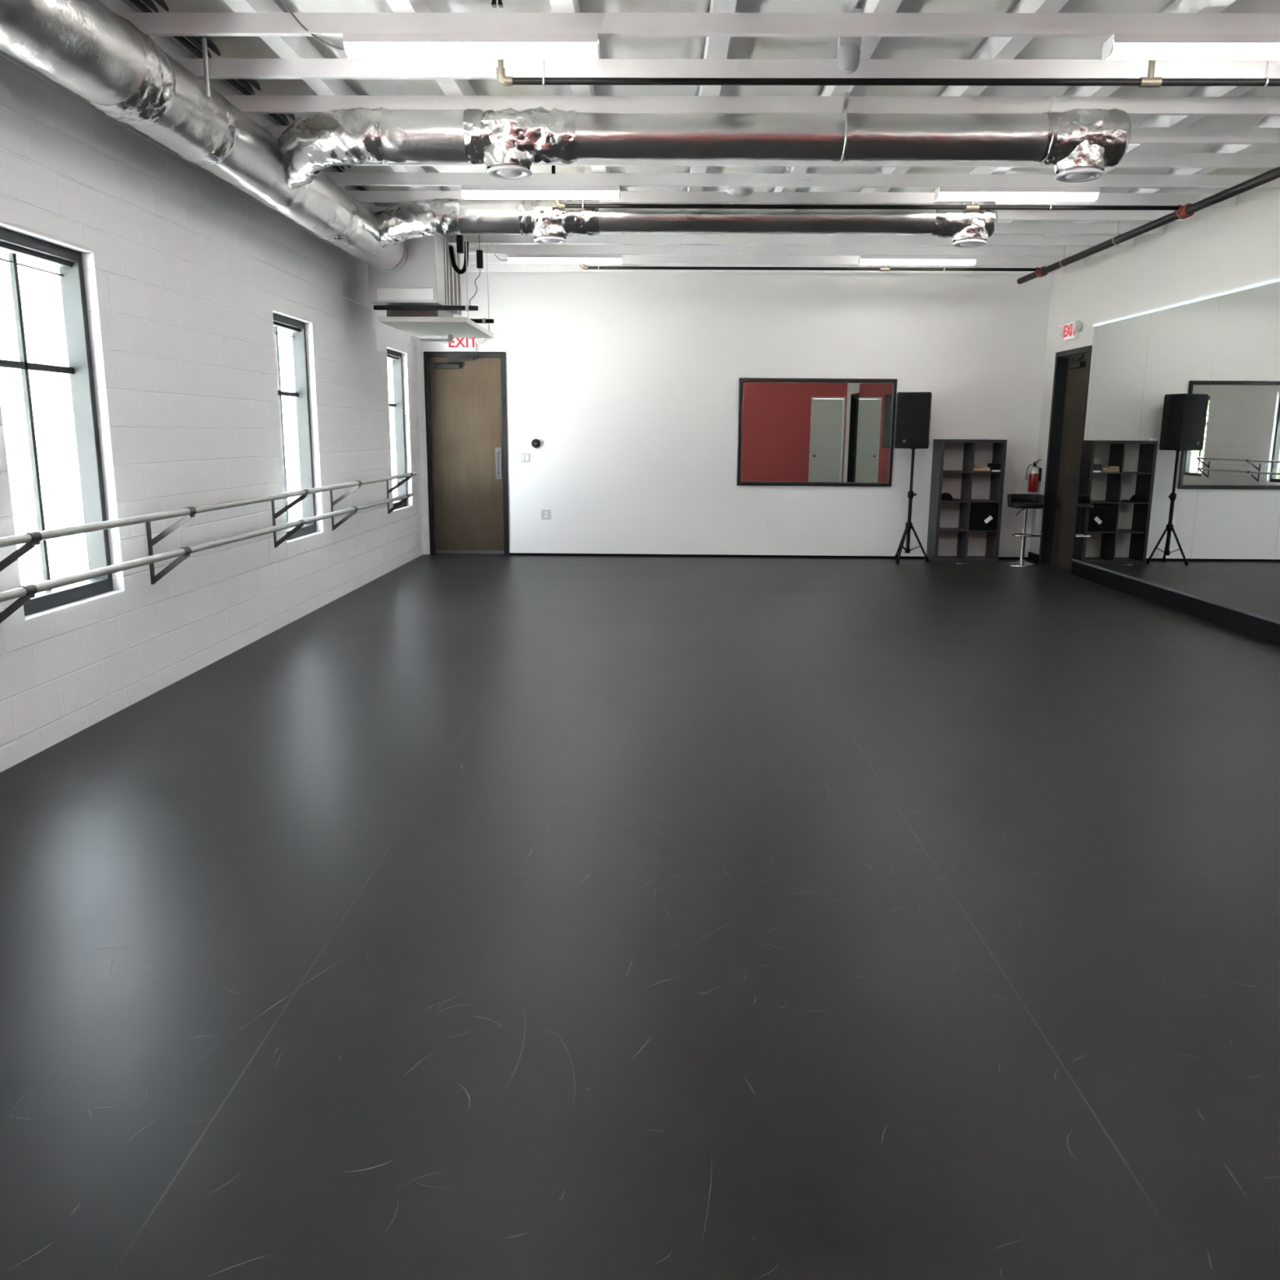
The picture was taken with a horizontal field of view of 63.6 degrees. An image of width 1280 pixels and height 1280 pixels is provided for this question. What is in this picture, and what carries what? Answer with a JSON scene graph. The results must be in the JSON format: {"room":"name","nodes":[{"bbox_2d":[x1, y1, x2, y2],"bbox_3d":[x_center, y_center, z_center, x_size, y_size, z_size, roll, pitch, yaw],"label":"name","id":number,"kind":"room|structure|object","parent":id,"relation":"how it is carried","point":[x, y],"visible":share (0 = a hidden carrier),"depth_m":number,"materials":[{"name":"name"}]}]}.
{"room":"exercise studio","nodes":[
{"label":"exercise studio","id":0,"kind":"room"},
{"bbox_2d":[0,49,423,772],"bbox_3d":[-2.942,-1.764,6.149,0.200,4.050,13.750,1,11,1],"label":"wall","id":1,"kind":"structure","parent":0,"point":[186,272],"depth_m":6.42,"materials":[{"name":"paint"}]},
{"bbox_2d":[0,219,113,616],"bbox_3d":[-2.965,-1.065,5.111,0.199,1.794,0.918,1,11,1],"label":"window","id":2,"kind":"structure","parent":1,"relation":"in","point":[15,240],"depth_m":5.39,"materials":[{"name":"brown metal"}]},
{"bbox_2d":[0,471,417,623],"bbox_3d":[-2.702,-0.754,7.045,0.280,0.451,9.220,1,11,1],"label":"ballet barre","id":3,"kind":"object","parent":1,"relation":"attached to","point":[31,539],"visible":1,"depth_m":5.98,"materials":[{"name":"grey metal"}]},
{"bbox_2d":[272,308,316,540],"bbox_3d":[-2.907,-1.747,8.523,0.199,1.794,0.918,1,11,1],"label":"window","id":4,"kind":"structure","parent":1,"relation":"in","point":[282,320],"depth_m":8.84,"materials":[{"name":"brown metal"}]},
{"bbox_2d":[386,345,407,509],"bbox_3d":[-2.850,-2.411,11.847,0.199,1.794,0.918,1,11,1],"label":"window","id":5,"kind":"structure","parent":1,"relation":"in","point":[394,354],"depth_m":12.21,"materials":[{"name":"brown metal"}]},
{"bbox_2d":[0,554,1279,1279],"bbox_3d":[0.957,0.289,6.492,8.027,0.060,13.750,1,11,1],"label":"floor","id":6,"kind":"structure","parent":0,"point":[464,917],"depth_m":3.15,"materials":[{"name":"black plastic"}]},
{"bbox_2d":[894,449,928,563],"bbox_3d":[3.335,-1.649,12.609,0.439,1.377,0.458,1,11,1],"label":"speaker stand","id":7,"kind":"object","parent":6,"relation":"on","point":[908,525],"visible":0.96,"depth_m":12.60,"materials":[{"name":"black paint"}]},
{"bbox_2d":[893,391,932,449],"bbox_3d":[3.280,-2.624,12.383,0.392,0.667,0.365,5,12,20],"label":"loudspeaker","id":8,"kind":"object","parent":7,"relation":"on","point":[913,414],"visible":1,"depth_m":12.22,"materials":[{"name":"black plastic"}]},
{"bbox_2d":[926,439,1007,563],"bbox_3d":[3.984,-1.702,12.639,0.774,1.475,0.385,1,11,1],"label":"cube shelf","id":9,"kind":"object","parent":6,"relation":"on","point":[999,450],"depth_m":12.57,"materials":[{"name":"black laminate"}]},
{"bbox_2d":[973,465,990,471],"bbox_3d":[4.105,-2.080,12.503,0.211,0.069,0.230,1,11,1],"label":"pouch","id":10,"kind":"object","parent":9,"relation":"on","point":[975,468],"visible":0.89,"depth_m":12.40,"materials":[{"name":"beige fabric"}]},
{"bbox_2d":[968,502,998,530],"bbox_3d":[4.162,-1.520,12.661,0.327,0.325,0.364,1,11,1],"label":"storage bin","id":11,"kind":"object","parent":9,"relation":"on","point":[983,516],"visible":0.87,"depth_m":12.49,"materials":[{"name":"black fabric"}]},
{"bbox_3d":[4.277,-2.051,12.500,0.094,0.017,0.220,1,11,1],"label":"paper stack","id":12,"kind":"object","parent":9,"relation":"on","visible":0},
{"bbox_2d":[986,462,1000,470],"bbox_3d":[4.273,-2.095,12.476,0.106,0.076,0.170,1,11,1],"label":"box","id":13,"kind":"object","parent":12,"relation":"on","point":[993,466],"visible":0.91,"depth_m":12.40,"materials":[{"name":"black plastic"}]},
{"bbox_2d":[1004,493,1045,567],"bbox_3d":[4.585,-1.308,12.313,0.407,0.838,0.422,1,11,1],"label":"bar stool","id":14,"kind":"object","parent":6,"relation":"on","point":[1024,501],"visible":1,"depth_m":12.30,"materials":[{"name":"black leather"}]},
{"bbox_2d":[98,0,1279,256],"bbox_3d":[0.983,-3.471,5.740,8.027,0.690,13.750,1,11,1],"label":"ceiling","id":15,"kind":"structure","parent":0,"point":[228,46],"depth_m":5.62,"materials":[{"name":"white paint"}]},
{"bbox_2d":[0,0,408,272],"bbox_3d":[-2.398,-2.812,5.405,0.444,0.517,8.422,1,11,1],"label":"air duct","id":16,"kind":"object","parent":15,"relation":"hanging from","point":[95,53],"visible":0.88,"depth_m":5.01,"materials":[{"name":"silver metal"}]},
{"bbox_2d":[374,197,997,247],"bbox_3d":[0.258,-3.434,8.392,5.192,0.426,0.560,1,11,4],"label":"duct","id":17,"kind":"object","parent":16,"relation":"attached to","point":[548,224],"visible":0.93,"depth_m":8.28,"materials":[{"name":"silver metal"}]},
{"bbox_2d":[533,235,566,244],"bbox_3d":[-0.731,-3.268,8.416,0.267,0.052,0.267,2,11,6],"label":"diffuser","id":18,"kind":"object","parent":17,"relation":"attached to","point":[540,239],"depth_m":8.36,"materials":[{"name":"white metal"}]},
{"bbox_2d":[951,237,986,247],"bbox_3d":[2.669,-3.227,8.366,0.271,0.052,0.271,4,12,17],"label":"diffuser","id":19,"kind":"object","parent":17,"relation":"attached to","point":[957,242],"depth_m":8.31,"materials":[{"name":"white metal"}]},
{"bbox_2d":[277,92,1131,189],"bbox_3d":[0.209,-2.955,6.068,5.189,0.456,0.717,2,11,6],"label":"duct","id":20,"kind":"object","parent":16,"relation":"attached to","point":[1079,143],"visible":0.99,"depth_m":5.93,"materials":[{"name":"silver metal"}]},
{"bbox_2d":[486,163,532,179],"bbox_3d":[-0.771,-2.772,6.089,0.267,0.052,0.267,-8,14,-38],"label":"diffuser","id":21,"kind":"object","parent":20,"relation":"attached to","point":[501,171],"depth_m":6.04,"materials":[{"name":"white metal"}]},
{"bbox_2d":[1053,165,1104,182],"bbox_3d":[2.569,-2.731,6.040,0.271,0.052,0.271,-1,11,-5],"label":"diffuser","id":22,"kind":"object","parent":20,"relation":"attached to","point":[1069,174],"depth_m":6.00,"materials":[{"name":"white metal"}]},
{"bbox_2d":[128,0,367,191],"bbox_3d":[-2.422,-3.167,5.426,0.034,0.032,7.800,1,11,1],"label":"conduit","id":23,"kind":"object","parent":15,"relation":"attached to","point":[138,3],"visible":0.23,"depth_m":5.66,"materials":[{"name":"grey metal"}]},
{"bbox_2d":[153,0,350,168],"bbox_3d":[-2.302,-3.165,5.424,0.034,0.032,7.800,1,11,1],"label":"conduit","id":24,"kind":"object","parent":15,"relation":"attached to","point":[211,45],"visible":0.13,"depth_m":5.55,"materials":[{"name":"grey metal"}]},
{"bbox_2d":[141,0,368,191],"bbox_3d":[-2.362,-3.166,5.425,0.034,0.032,7.800,1,11,1],"label":"conduit","id":25,"kind":"object","parent":15,"relation":"attached to","point":[193,39],"visible":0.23,"depth_m":5.54,"materials":[{"name":"grey metal"}]},
{"bbox_2d":[280,0,343,49],"bbox_3d":[-1.536,-2.974,4.909,0.452,0.278,0.050,-3,12,-17],"label":"cable","id":26,"kind":"object","parent":15,"relation":"hanging from","point":[282,1],"visible":0.72,"depth_m":4.89,"materials":[{"name":"grey plastic"}]},
{"bbox_2d":[465,235,468,318],"bbox_3d":[-1.620,-3.506,9.649,0.009,0.990,0.009,-4,12,-21],"label":"rod","id":27,"kind":"object","parent":15,"relation":"hanging from","point":[465,235],"visible":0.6,"depth_m":9.66,"materials":[{"name":"metal"}]},
{"bbox_2d":[373,304,478,311],"bbox_3d":[-2.013,-3.122,9.712,0.980,0.056,0.048,1,11,1],"label":"bar","id":28,"kind":"object","parent":27,"relation":"hanging from","point":[467,308],"visible":1,"depth_m":9.69,"materials":[{"name":"black paint"}]},
{"bbox_2d":[469,234,483,305],"bbox_3d":[-1.559,-3.605,9.793,0.158,0.872,0.066,-6,13,-30],"label":"cable","id":29,"kind":"object","parent":15,"relation":"hanging from","point":[479,252],"visible":0.82,"depth_m":9.80,"materials":[{"name":"black plastic"}]},
{"bbox_2d":[486,243,489,331],"bbox_3d":[-1.581,-3.725,10.746,0.009,0.990,0.009,-4,12,-21],"label":"rod","id":30,"kind":"object","parent":15,"relation":"hanging from","point":[486,243],"visible":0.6,"depth_m":10.75,"materials":[{"name":"metal"}]},
{"bbox_2d":[470,318,493,324],"bbox_3d":[-2.008,-3.346,10.830,0.950,0.056,0.048,1,11,1],"label":"bar","id":31,"kind":"object","parent":30,"relation":"hanging from","point":[483,321],"visible":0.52,"depth_m":10.80,"materials":[{"name":"black paint"}]},
{"bbox_2d":[491,0,503,7],"bbox_3d":[-0.632,-2.903,4.566,0.050,0.185,0.030,1,11,1],"label":"clip","id":32,"kind":"object","parent":15,"relation":"attached to","point":[493,2],"visible":1,"depth_m":4.57,"materials":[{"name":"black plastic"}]},
{"bbox_2d":[114,12,1279,36],"bbox_3d":[0.964,-2.899,4.868,7.625,0.089,0.038,1,11,1],"label":"joist","id":33,"kind":"object","parent":15,"relation":"attached to","point":[151,24],"visible":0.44,"depth_m":4.87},
{"bbox_2d":[342,33,599,59],"bbox_3d":[-0.802,-2.840,4.954,1.216,0.082,0.132,1,11,1],"label":"strip light","id":34,"kind":"object","parent":33,"relation":"attached to","point":[355,46],"visible":1,"depth_m":4.90,"materials":[{"name":"white paint"}]},
{"bbox_2d":[1101,33,1279,60],"bbox_3d":[2.827,-2.805,4.899,1.216,0.082,0.132,1,11,1],"label":"strip light","id":35,"kind":"object","parent":33,"relation":"attached to","point":[1119,46],"visible":1,"depth_m":4.85,"materials":[{"name":"white plastic"}]},
{"bbox_2d":[172,57,1279,79],"bbox_3d":[0.974,-3.018,5.465,7.625,0.089,0.038,1,11,1],"label":"joist","id":36,"kind":"object","parent":15,"relation":"attached to","point":[219,68],"visible":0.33,"depth_m":5.46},
{"bbox_2d":[223,95,1279,115],"bbox_3d":[0.984,-3.138,6.063,7.625,0.089,0.038,1,11,1],"label":"joist","id":37,"kind":"object","parent":15,"relation":"attached to","point":[1229,106],"visible":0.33,"depth_m":6.05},
{"bbox_2d":[460,262,1062,274],"bbox_3d":[1.087,-4.332,12.040,7.625,0.089,0.038,1,11,1],"label":"joist","id":38,"kind":"object","parent":15,"relation":"attached to","point":[472,267],"visible":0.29,"depth_m":12.03,"materials":[{"name":"white metal"}]},
{"bbox_2d":[260,125,1279,144],"bbox_3d":[0.995,-3.257,6.661,7.625,0.089,0.038,1,11,1],"label":"joist","id":39,"kind":"object","parent":15,"relation":"attached to","point":[1173,135],"visible":0.02,"depth_m":6.60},
{"bbox_2d":[460,253,1084,265],"bbox_3d":[1.076,-4.213,11.443,7.625,0.089,0.038,1,11,1],"label":"joist","id":40,"kind":"object","parent":15,"relation":"attached to","point":[627,259],"visible":0.5,"depth_m":11.42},
{"bbox_2d":[452,244,1107,256],"bbox_3d":[1.066,-4.093,10.845,7.625,0.089,0.038,1,11,1],"label":"joist","id":41,"kind":"object","parent":15,"relation":"attached to","point":[492,248],"visible":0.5,"depth_m":10.82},
{"bbox_2d":[506,253,622,263],"bbox_3d":[-0.794,-4.043,10.965,1.216,0.082,0.132,1,11,1],"label":"strip light","id":42,"kind":"object","parent":41,"relation":"attached to","point":[511,258],"visible":1,"depth_m":10.91,"materials":[{"name":"white plastic"}]},
{"bbox_2d":[857,255,976,265],"bbox_3d":[2.925,-4.006,10.909,1.216,0.082,0.132,1,11,1],"label":"strip light","id":43,"kind":"object","parent":41,"relation":"attached to","point":[863,260],"visible":1,"depth_m":10.85,"materials":[{"name":"white plastic"}]},
{"bbox_2d":[364,206,1198,221],"bbox_3d":[1.035,-3.735,9.052,7.625,0.089,0.038,1,11,1],"label":"joist","id":44,"kind":"object","parent":15,"relation":"attached to","point":[1002,215],"visible":0.21,"depth_m":8.99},
{"bbox_2d":[442,233,1134,245],"bbox_3d":[1.056,-3.974,10.247,7.625,0.089,0.038,1,11,1],"label":"joist","id":45,"kind":"object","parent":15,"relation":"attached to","point":[602,238],"visible":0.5,"depth_m":10.22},
{"bbox_2d":[368,235,468,316],"bbox_3d":[-2.091,-3.530,10.138,0.842,0.750,1.186,1,11,1],"label":"handler","id":46,"kind":"object","parent":45,"relation":"hanging from","point":[431,273],"visible":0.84,"depth_m":9.60,"materials":[{"name":"grey metal"}]},
{"bbox_2d":[377,316,493,342],"bbox_3d":[-2.021,-3.121,10.467,0.826,0.121,1.646,1,11,1],"label":"pan","id":47,"kind":"object","parent":46,"relation":"attached to","point":[449,327],"visible":1,"depth_m":10.19,"materials":[{"name":"grey metal"}]},
{"bbox_2d":[456,234,463,253],"bbox_3d":[-1.705,-3.779,9.789,0.060,0.210,0.060,1,11,1],"label":"switch box","id":48,"kind":"object","parent":46,"relation":"attached to","point":[460,238],"visible":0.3,"depth_m":9.77,"materials":[{"name":"black plastic"}]},
{"bbox_2d":[346,190,1236,206],"bbox_3d":[1.025,-3.616,8.454,7.625,0.089,0.038,1,11,1],"label":"joist","id":49,"kind":"object","parent":15,"relation":"attached to","point":[362,197],"visible":0.43,"depth_m":8.43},
{"bbox_2d":[321,172,1279,188],"bbox_3d":[1.015,-3.496,7.856,7.625,0.089,0.038,1,11,1],"label":"joist","id":50,"kind":"object","parent":15,"relation":"attached to","point":[340,179],"visible":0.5,"depth_m":7.84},
{"bbox_2d":[460,185,620,199],"bbox_3d":[-0.761,-3.438,7.944,1.216,0.082,0.132,1,11,1],"label":"strip light","id":51,"kind":"object","parent":50,"relation":"attached to","point":[468,192],"visible":1,"depth_m":7.89,"materials":[{"name":"white plastic"}]},
{"bbox_2d":[726,186,754,196],"bbox_3d":[0.775,-3.472,7.972,0.210,0.067,0.210,1,11,1],"label":"ceiling disc","id":52,"kind":"object","parent":50,"relation":"attached to","point":[740,191],"visible":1,"depth_m":7.92,"materials":[{"name":"grey plastic"}]},
{"bbox_2d":[933,186,1099,201],"bbox_3d":[2.873,-3.403,7.889,1.216,0.082,0.132,1,11,1],"label":"strip light","id":53,"kind":"object","parent":50,"relation":"attached to","point":[941,193],"visible":1,"depth_m":7.83,"materials":[{"name":"white plastic"}]},
{"bbox_2d":[333,152,1279,168],"bbox_3d":[1.005,-3.377,7.259,7.625,0.089,0.038,1,11,1],"label":"joist","id":54,"kind":"object","parent":15,"relation":"attached to","point":[1130,160],"visible":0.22,"depth_m":7.23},
{"bbox_2d":[551,165,555,173],"bbox_3d":[-0.612,-3.336,7.304,0.027,0.070,0.030,1,11,1],"label":"clip","id":55,"kind":"object","parent":54,"relation":"attached to","point":[553,166],"visible":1,"depth_m":7.29,"materials":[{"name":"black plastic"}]},
{"bbox_2d":[836,8,862,74],"bbox_3d":[1.037,-2.963,5.122,0.116,0.284,0.116,1,11,1],"label":"ceiling sensor","id":56,"kind":"object","parent":15,"relation":"hanging from","point":[848,53],"visible":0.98,"depth_m":5.09,"materials":[{"name":"grey plastic"}]},
{"bbox_2d":[993,222,1164,234],"bbox_3d":[1.046,-3.855,9.649,7.625,0.089,0.038,1,11,1],"label":"joist","id":57,"kind":"object","parent":15,"relation":"attached to","point":[1001,228],"visible":0.21,"depth_m":9.59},
{"bbox_2d":[1017,166,1279,284],"bbox_3d":[4.251,-3.112,6.190,0.128,0.348,11.500,1,11,1],"label":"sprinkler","id":58,"kind":"object","parent":15,"relation":"attached to","point":[1184,211],"visible":0.97,"depth_m":8.41,"materials":[{"name":"black metal"}]},
{"bbox_2d":[579,263,1036,271],"bbox_3d":[1.822,-4.099,11.184,4.956,0.198,0.051,1,11,1],"label":"branch","id":59,"kind":"object","parent":58,"relation":"attached to","point":[583,266],"visible":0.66,"depth_m":11.19,"materials":[{"name":"black metal"}]},
{"bbox_2d":[555,199,1179,210],"bbox_3d":[1.785,-3.490,8.135,4.926,0.198,0.051,1,11,1],"label":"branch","id":60,"kind":"object","parent":58,"relation":"attached to","point":[972,206],"visible":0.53,"depth_m":8.14,"materials":[{"name":"black metal"}]},
{"bbox_2d":[496,58,1279,88],"bbox_3d":[1.730,-2.911,5.238,4.936,0.198,0.051,1,11,1],"label":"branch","id":61,"kind":"object","parent":58,"relation":"attached to","point":[1150,81],"visible":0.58,"depth_m":5.25,"materials":[{"name":"black metal"}]},
{"bbox_2d":[416,254,1051,557],"bbox_3d":[1.084,-3.050,12.713,7.627,4.050,0.160,1,11,1],"label":"wall","id":62,"kind":"structure","parent":0,"point":[627,383],"depth_m":12.63,"materials":[{"name":"white paint"}]},
{"bbox_2d":[440,337,484,351],"bbox_3d":[-2.150,-3.606,12.529,0.540,0.190,0.086,1,11,1],"label":"exit sign","id":63,"kind":"object","parent":62,"relation":"attached to","point":[459,344],"visible":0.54,"depth_m":12.53,"materials":[{"name":"white plastic"}]},
{"bbox_2d":[440,337,448,344],"bbox_3d":[-2.365,-3.637,12.526,0.110,0.108,0.080,1,11,1],"label":"lamp","id":64,"kind":"object","parent":63,"relation":"attached to","point":[443,343],"depth_m":12.49,"materials":[{"name":"grey plastic"}]},
{"bbox_2d":[475,337,484,344],"bbox_3d":[-1.935,-3.633,12.519,0.110,0.108,0.080,1,11,1],"label":"lamp","id":65,"kind":"object","parent":63,"relation":"attached to","point":[479,340],"depth_m":12.48,"materials":[{"name":"grey plastic"}]},
{"bbox_2d":[423,351,509,555],"bbox_3d":[-2.146,-2.304,12.873,1.003,2.482,0.205,1,11,1],"label":"door","id":66,"kind":"structure","parent":62,"relation":"in","point":[465,392],"depth_m":12.83,"materials":[{"name":"brown wood"}]},
{"bbox_2d":[520,453,529,462],"bbox_3d":[-1.429,-2.263,12.825,0.118,0.118,0.010,1,11,1],"label":"light switch","id":67,"kind":"object","parent":62,"relation":"attached to","point":[524,457],"visible":1,"depth_m":12.82,"materials":[{"name":"grey plastic"}]},
{"bbox_2d":[530,437,541,448],"bbox_3d":[-1.288,-2.431,12.777,0.136,0.136,0.034,1,11,1],"label":"thermostat","id":68,"kind":"object","parent":62,"relation":"attached to","point":[535,443],"visible":1,"depth_m":12.77,"materials":[{"name":"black plastic"}]},
{"bbox_2d":[541,509,551,519],"bbox_3d":[-1.178,-1.574,12.959,0.118,0.118,0.010,1,11,1],"label":"wall outlet","id":69,"kind":"object","parent":62,"relation":"attached to","point":[545,513],"visible":1,"depth_m":12.96,"materials":[{"name":"grey plastic"}]},
{"bbox_2d":[509,552,1027,559],"bbox_3d":[1.609,-1.056,13.016,6.522,0.028,0.008,1,11,1],"label":"baseboard","id":70,"kind":"structure","parent":62,"relation":"attached to","point":[510,553],"depth_m":13.02,"materials":[{"name":"black rubber"}]},
{"bbox_2d":[736,377,897,486],"bbox_3d":[2.163,-2.547,12.697,1.920,1.299,0.030,1,11,1],"label":"window","id":71,"kind":"structure","parent":62,"relation":"in","point":[811,432],"depth_m":12.70,"materials":[{"name":"black"}]},
{"bbox_2d":[1029,168,1279,554],"bbox_3d":[4.884,-1.688,6.030,0.200,4.050,13.750,1,11,1],"label":"wall","id":72,"kind":"structure","parent":0,"point":[1228,247],"depth_m":9.57,"materials":[{"name":"white paint"}]},
{"bbox_2d":[1025,459,1042,492],"bbox_3d":[4.797,-2.004,12.590,0.177,0.397,0.116,7,13,29],"label":"fire extinguisher","id":73,"kind":"object","parent":72,"relation":"attached to","point":[1035,475],"visible":1,"depth_m":12.56,"materials":[{"name":"red metal"}]},
{"bbox_2d":[1038,345,1092,573],"bbox_3d":[4.960,-2.058,11.873,0.192,2.485,1.015,1,11,1],"label":"door","id":74,"kind":"structure","parent":72,"relation":"in","point":[1072,366],"depth_m":12.12,"materials":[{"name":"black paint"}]},
{"bbox_2d":[1057,320,1081,340],"bbox_3d":[4.841,-3.482,11.634,0.086,0.190,0.540,1,11,1],"label":"exit sign","id":75,"kind":"object","parent":72,"relation":"attached to","point":[1070,331],"visible":1,"depth_m":11.61,"materials":[{"name":"white plastic"}]},
{"bbox_2d":[1057,324,1064,334],"bbox_3d":[4.844,-3.553,11.839,0.080,0.108,0.110,1,11,1],"label":"lamp","id":76,"kind":"object","parent":75,"relation":"attached to","point":[1060,331],"depth_m":11.81,"materials":[{"name":"grey plastic"}]},
{"bbox_2d":[1071,320,1081,331],"bbox_3d":[4.836,-3.470,11.422,0.082,0.108,0.120,1,11,1],"label":"lamp","id":77,"kind":"object","parent":75,"relation":"attached to","point":[1077,325],"depth_m":11.39,"materials":[{"name":"grey plastic"}]},
{"bbox_2d":[1027,551,1279,644],"bbox_3d":[4.778,0.067,7.188,0.012,0.153,11.770,1,11,1],"label":"baseboard","id":78,"kind":"structure","parent":72,"relation":"attached to","point":[1251,625],"depth_m":9.13,"materials":[{"name":"black rubber"}]},
{"bbox_2d":[1071,277,1279,624],"bbox_3d":[4.771,-1.123,6.255,0.020,2.546,10.345,1,11,1],"label":"wall mirror","id":79,"kind":"object","parent":72,"relation":"attached to","point":[1180,487],"depth_m":9.04,"materials":[{"name":"clear glass"}]},
{"label":"outside","id":80,"kind":"structure","parent":0,"visible":0},
{"bbox_2d":[17,479,395,586],"bbox_3d":[-21.458,0.055,8.028,36.848,0.200,65.000,1,11,1],"label":"ground","id":81,"kind":"structure","parent":80,"point":[68,562],"depth_m":13.12,"materials":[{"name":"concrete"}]},
{"bbox_2d":[0,251,299,557],"bbox_3d":[-14.864,-4.318,19.535,14.000,3.950,12.900,1,11,1],"label":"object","id":82,"kind":"structure","parent":81,"relation":"on","point":[39,291],"depth_m":14.11,"materials":[{"name":"white paint"}]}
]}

